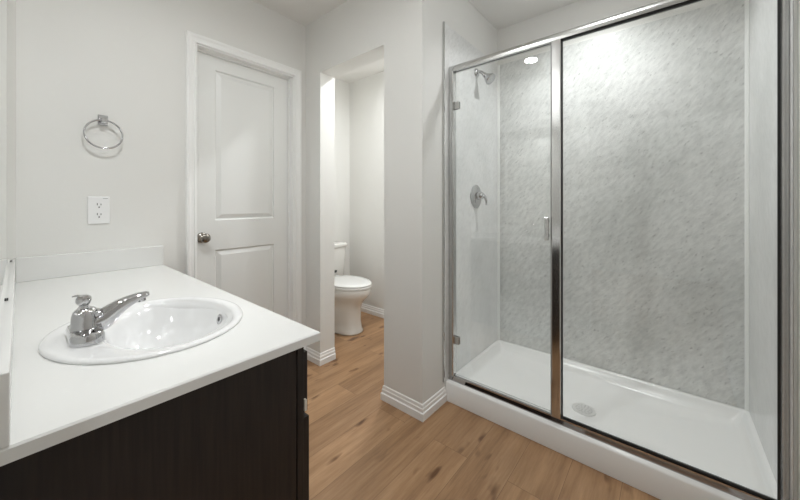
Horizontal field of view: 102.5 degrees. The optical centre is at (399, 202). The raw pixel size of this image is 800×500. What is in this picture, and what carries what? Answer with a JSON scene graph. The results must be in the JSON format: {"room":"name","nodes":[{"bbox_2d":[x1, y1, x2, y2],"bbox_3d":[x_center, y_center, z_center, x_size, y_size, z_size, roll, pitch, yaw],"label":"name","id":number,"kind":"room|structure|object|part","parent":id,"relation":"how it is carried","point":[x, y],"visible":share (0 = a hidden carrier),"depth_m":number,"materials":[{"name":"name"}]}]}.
{"room":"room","nodes":[
{"label":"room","id":0,"kind":"room"},
{"bbox_2d":[0,258,15,448],"bbox_3d":[-1.054,0.277,0.867,1.376,0.100,0.016,0,0,40],"label":"backsplash","id":1,"kind":"structure","parent":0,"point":[6,350],"depth_m":0.47,"materials":[{"name":"white stone"}]},
{"bbox_2d":[16,0,305,325],"bbox_3d":[-1.185,-0.080,1.871,0.115,2.440,1.387,0,0,40],"label":"wall","id":2,"kind":"structure","parent":0,"point":[124,61],"depth_m":1.56,"materials":[{"name":"white paint"}]},
{"bbox_2d":[87,196,109,223],"bbox_3d":[-1.412,0.036,1.504,0.008,0.128,0.077,0,0,40],"label":"outlet","id":3,"kind":"object","parent":2,"relation":"attached to","point":[98,208],"visible":1,"depth_m":1.50,"materials":[{"name":"white plastic"}]},
{"bbox_2d":[95,211,103,218],"bbox_3d":[-1.409,0.058,1.503,0.001,0.035,0.031,0,0,40],"label":"socket","id":4,"kind":"object","parent":3,"relation":"attached to","point":[98,214],"depth_m":1.50,"materials":[{"name":"grey plastic"}]},
{"bbox_2d":[95,201,103,208],"bbox_3d":[-1.409,0.012,1.503,0.001,0.035,0.031,0,0,40],"label":"socket","id":5,"kind":"object","parent":3,"relation":"attached to","point":[98,204],"depth_m":1.50,"materials":[{"name":"grey plastic"}]},
{"bbox_2d":[83,114,123,148],"bbox_3d":[-1.389,-0.330,1.502,0.046,0.164,0.140,0,0,40],"label":"towel ring","id":6,"kind":"object","parent":2,"relation":"attached to","point":[102,119],"visible":1,"depth_m":1.50,"materials":[{"name":"silver metal"}]},
{"bbox_3d":[-1.403,-0.389,1.514,0.010,0.047,0.036,0,0,40],"label":"mount plate","id":7,"kind":"part","parent":6,"relation":"part of","materials":[{"name":"silver metal"}]},
{"bbox_3d":[-1.387,-0.382,1.501,0.032,0.024,0.022,0,0,40],"label":"mount post","id":8,"kind":"part","parent":6,"relation":"part of","materials":[{"name":"silver metal"}]},
{"bbox_2d":[197,51,287,317],"bbox_3d":[-0.986,0.118,2.084,0.104,2.019,0.608,0,0,40],"label":"door","id":9,"kind":"structure","parent":2,"relation":"in","point":[242,111],"depth_m":2.07,"materials":[{"name":"white paint"}]},
{"bbox_3d":[-1.142,0.207,1.871,0.069,0.062,0.062,0,0,40],"label":"knob","id":10,"kind":"part","parent":9,"relation":"part of","materials":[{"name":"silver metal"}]},
{"bbox_2d":[186,30,301,323],"bbox_3d":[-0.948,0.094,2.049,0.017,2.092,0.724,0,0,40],"label":"trim","id":11,"kind":"structure","parent":2,"relation":"attached to","point":[192,39],"depth_m":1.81,"materials":[{"name":"white paint"}]},
{"bbox_2d":[335,78,349,274],"bbox_3d":[-0.904,-0.080,3.169,0.115,2.440,0.962,0,0,40],"label":"wall","id":12,"kind":"structure","parent":0,"point":[342,88],"depth_m":3.42,"materials":[{"name":"white paint"}]},
{"bbox_2d":[306,0,497,403],"bbox_3d":[-0.216,-0.080,2.592,1.680,2.440,0.962,0,0,40],"label":"wall","id":13,"kind":"structure","parent":0,"point":[408,34],"depth_m":1.83,"materials":[{"name":"white paint"}]},
{"bbox_2d":[304,303,383,365],"bbox_3d":[-0.271,1.099,2.616,1.565,0.082,0.995,0,0,40],"label":"baseboard","id":14,"kind":"structure","parent":13,"relation":"attached to","point":[319,359],"depth_m":2.32,"materials":[{"name":"white paint"}]},
{"bbox_2d":[381,385,446,421],"bbox_3d":[0.078,1.099,1.850,0.302,0.082,0.233,0,0,40],"label":"baseboard","id":15,"kind":"structure","parent":13,"relation":"attached to","point":[413,408],"depth_m":1.75,"materials":[{"name":"white paint"}]},
{"bbox_2d":[253,0,579,82],"bbox_3d":[-0.693,-1.350,0.152,4.550,0.100,5.800,0,0,40],"label":"ceiling","id":16,"kind":"structure","parent":0,"point":[501,14],"depth_m":2.17,"materials":[{"name":"white paint"}]},
{"bbox_2d":[304,311,659,499],"bbox_3d":[-0.693,1.190,0.152,4.550,0.100,5.800,0,0,40],"label":"floor","id":17,"kind":"structure","parent":0,"point":[362,446],"depth_m":1.46,"materials":[{"name":"brown wood"}]},
{"bbox_2d":[0,347,308,499],"bbox_3d":[-0.904,0.744,1.055,1.357,0.788,0.498,0,0,40],"label":"vanity cabinet","id":18,"kind":"object","parent":17,"relation":"on","point":[243,435],"visible":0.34,"depth_m":0.62,"materials":[{"name":"brown wood"}]},
{"bbox_2d":[0,246,320,466],"bbox_3d":[-0.893,0.288,1.058,1.376,0.122,0.516,0,0,40],"label":"countertop","id":19,"kind":"structure","parent":18,"relation":"on","point":[45,403],"depth_m":0.68,"materials":[{"name":"white stone"}]},
{"bbox_2d":[66,291,149,347],"bbox_3d":[-0.720,0.269,0.800,0.144,0.104,0.152,0,0,40],"label":"faucet","id":20,"kind":"object","parent":19,"relation":"on","point":[88,324],"visible":1,"depth_m":0.75,"materials":[{"name":"silver metal"}]},
{"bbox_3d":[-0.752,0.236,0.762,0.029,0.034,0.028,0,0,40],"label":"lever knob","id":21,"kind":"part","parent":20,"relation":"part of","materials":[{"name":"silver metal"}]},
{"bbox_3d":[-0.750,0.308,0.765,0.144,0.025,0.060,0,0,40],"label":"plate","id":22,"kind":"part","parent":20,"relation":"part of","materials":[{"name":"silver metal"}]},
{"bbox_3d":[-0.711,0.275,0.811,0.044,0.078,0.123,0,0,40],"label":"spout","id":23,"kind":"part","parent":20,"relation":"part of","materials":[{"name":"silver metal"}]},
{"bbox_2d":[38,297,242,364],"bbox_3d":[-0.664,0.394,0.867,0.487,0.150,0.417,0,0,40],"label":"sink","id":24,"kind":"object","parent":19,"relation":"in","point":[148,329],"visible":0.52,"depth_m":0.96,"materials":[{"name":"white ceramic"}]},
{"bbox_3d":[-0.763,0.744,1.223,1.356,0.788,0.018,0,0,40],"label":"frame","id":25,"kind":"part","parent":18,"relation":"part of","materials":[{"name":"brown wood"}]},
{"bbox_3d":[-0.406,0.450,0.946,0.437,0.150,0.016,0,0,40],"label":"false drawer","id":26,"kind":"part","parent":18,"relation":"part of","materials":[{"name":"brown wood"}]},
{"bbox_3d":[-0.405,0.785,0.948,0.437,0.490,0.020,0,0,40],"label":"door","id":27,"kind":"part","parent":18,"relation":"part of","materials":[{"name":"brown wood"}]},
{"bbox_2d":[335,241,371,335],"bbox_3d":[-0.547,0.769,2.943,0.702,0.740,0.452,0,0,40],"label":"toilet","id":28,"kind":"object","parent":17,"relation":"on","point":[350,291],"visible":0.5,"depth_m":2.77,"materials":[{"name":"white ceramic"}]},
{"bbox_3d":[-0.740,0.591,3.105,0.182,0.302,0.430,0,0,40],"label":"tank","id":29,"kind":"part","parent":28,"relation":"part of","materials":[{"name":"white ceramic"}]},
{"bbox_3d":[-0.738,0.419,3.103,0.203,0.040,0.452,0,0,40],"label":"tank lid","id":30,"kind":"part","parent":28,"relation":"part of","materials":[{"name":"white ceramic"}]},
{"bbox_3d":[-0.507,0.940,2.909,0.587,0.399,0.370,0,0,40],"label":"bowl","id":31,"kind":"part","parent":28,"relation":"part of","materials":[{"name":"white ceramic"}]},
{"bbox_3d":[-0.467,0.730,2.875,0.492,0.020,0.376,0,0,40],"label":"seat","id":32,"kind":"part","parent":28,"relation":"part of","materials":[{"name":"white plastic"}]},
{"bbox_3d":[-0.466,0.708,2.874,0.485,0.023,0.372,0,0,40],"label":"lid","id":33,"kind":"part","parent":28,"relation":"part of","materials":[{"name":"white plastic"}]},
{"bbox_2d":[445,340,776,499],"bbox_3d":[0.995,1.083,1.717,1.298,0.112,0.741,0,0,40],"label":"shower tray","id":34,"kind":"object","parent":17,"relation":"on","point":[722,440],"visible":0.93,"depth_m":1.59,"materials":[{"name":"white plastic"}]},
{"bbox_2d":[448,0,788,499],"bbox_3d":[0.785,0.117,1.467,1.282,1.818,0.054,0,0,40],"label":"shower door frame","id":35,"kind":"structure","parent":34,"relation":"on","point":[555,41],"depth_m":1.40,"materials":[{"name":"silver metal"}]},
{"bbox_3d":[0.698,0.123,1.522,0.020,0.110,0.027,0,0,40],"label":"handle","id":36,"kind":"part","parent":35,"relation":"part of","materials":[{"name":"silver metal"}]},
{"bbox_3d":[0.738,0.122,1.508,0.041,1.756,0.044,0,0,40],"label":"post","id":37,"kind":"part","parent":35,"relation":"part of","materials":[{"name":"silver metal"}]},
{"bbox_3d":[0.786,-0.774,1.469,1.282,0.036,0.040,0,0,40],"label":"header rail","id":38,"kind":"part","parent":35,"relation":"part of","materials":[{"name":"silver metal"}]},
{"bbox_2d":[350,0,725,308],"bbox_3d":[0.628,-0.080,2.586,3.210,2.440,0.115,0,0,40],"label":"wall","id":39,"kind":"structure","parent":0,"point":[366,94],"depth_m":3.24,"materials":[{"name":"white paint"}]},
{"bbox_2d":[443,0,797,499],"bbox_3d":[0.987,-0.003,1.708,1.299,2.058,0.766,0,0,40],"label":"shower surround","id":40,"kind":"object","parent":39,"relation":"attached to","point":[670,123],"visible":0.98,"depth_m":1.83,"materials":[{"name":"stone"}]},
{"bbox_3d":[0.249,-0.003,1.832,0.010,2.058,0.008,0,0,40],"label":"edge trim","id":41,"kind":"part","parent":40,"relation":"part of","materials":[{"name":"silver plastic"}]},
{"bbox_3d":[0.495,-0.001,2.126,0.008,2.054,0.758,0,0,40],"label":"panel","id":42,"kind":"part","parent":40,"relation":"part of","materials":[{"name":"stone"}]},
{"bbox_2d":[470,185,486,207],"bbox_3d":[0.532,-0.040,2.107,0.073,0.156,0.156,0,0,40],"label":"shower valve","id":43,"kind":"object","parent":40,"relation":"attached to","point":[476,196],"visible":1,"depth_m":2.09,"materials":[{"name":"silver metal"}]},
{"bbox_2d":[474,68,494,84],"bbox_3d":[0.557,-0.830,2.095,0.127,0.124,0.076,0,0,40],"label":"shower head","id":44,"kind":"object","parent":40,"relation":"attached to","point":[489,78],"visible":1,"depth_m":2.08},
{"bbox_3d":[0.738,-0.001,2.398,0.014,2.054,0.014,0,0,40],"label":"corner trim","id":45,"kind":"part","parent":40,"relation":"part of","materials":[{"name":"white plastic"}]},
{"bbox_3d":[1.231,-0.001,1.998,1.282,2.054,0.008,0,0,40],"label":"panel","id":46,"kind":"part","parent":40,"relation":"part of","materials":[{"name":"stone"}]},
{"bbox_3d":[1.710,-0.001,1.581,0.014,2.054,0.014,0,0,40],"label":"corner trim","id":47,"kind":"part","parent":40,"relation":"part of","materials":[{"name":"white plastic"}]},
{"bbox_3d":[1.484,-0.001,1.295,0.008,2.054,0.758,0,0,40],"label":"panel","id":48,"kind":"part","parent":40,"relation":"part of","materials":[{"name":"plastic"}]},
{"bbox_3d":[1.236,-0.003,1.002,0.010,2.058,0.008,0,0,40],"label":"edge trim","id":49,"kind":"part","parent":40,"relation":"part of","materials":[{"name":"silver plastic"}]},
{"bbox_2d":[798,0,799,499],"bbox_3d":[0.981,-0.080,0.601,0.115,2.440,2.469,0,0,40],"label":"wall","id":50,"kind":"structure","parent":0,"point":[798,0],"depth_m":0.99,"materials":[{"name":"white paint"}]},
{"bbox_3d":[-0.766,-0.080,0.535,2.475,2.440,0.120,0,0,40],"label":"wall","id":51,"kind":"structure","parent":0,"visible":0},
{"bbox_2d":[0,0,11,347],"bbox_3d":[-1.036,-0.249,0.846,1.288,0.952,0.008,0,0,40],"label":"mirror","id":52,"kind":"object","parent":51,"relation":"attached to","point":[5,5],"visible":1,"depth_m":0.69,"materials":[{"name":"silver mirror"}]},
{"bbox_2d":[11,0,15,258],"bbox_3d":[-1.554,-0.536,1.287,0.070,1.526,0.018,0,0,40],"label":"trim","id":53,"kind":"structure","parent":51,"relation":"attached to","point":[13,2],"depth_m":1.29,"materials":[{"name":"white paint"}]}
]}

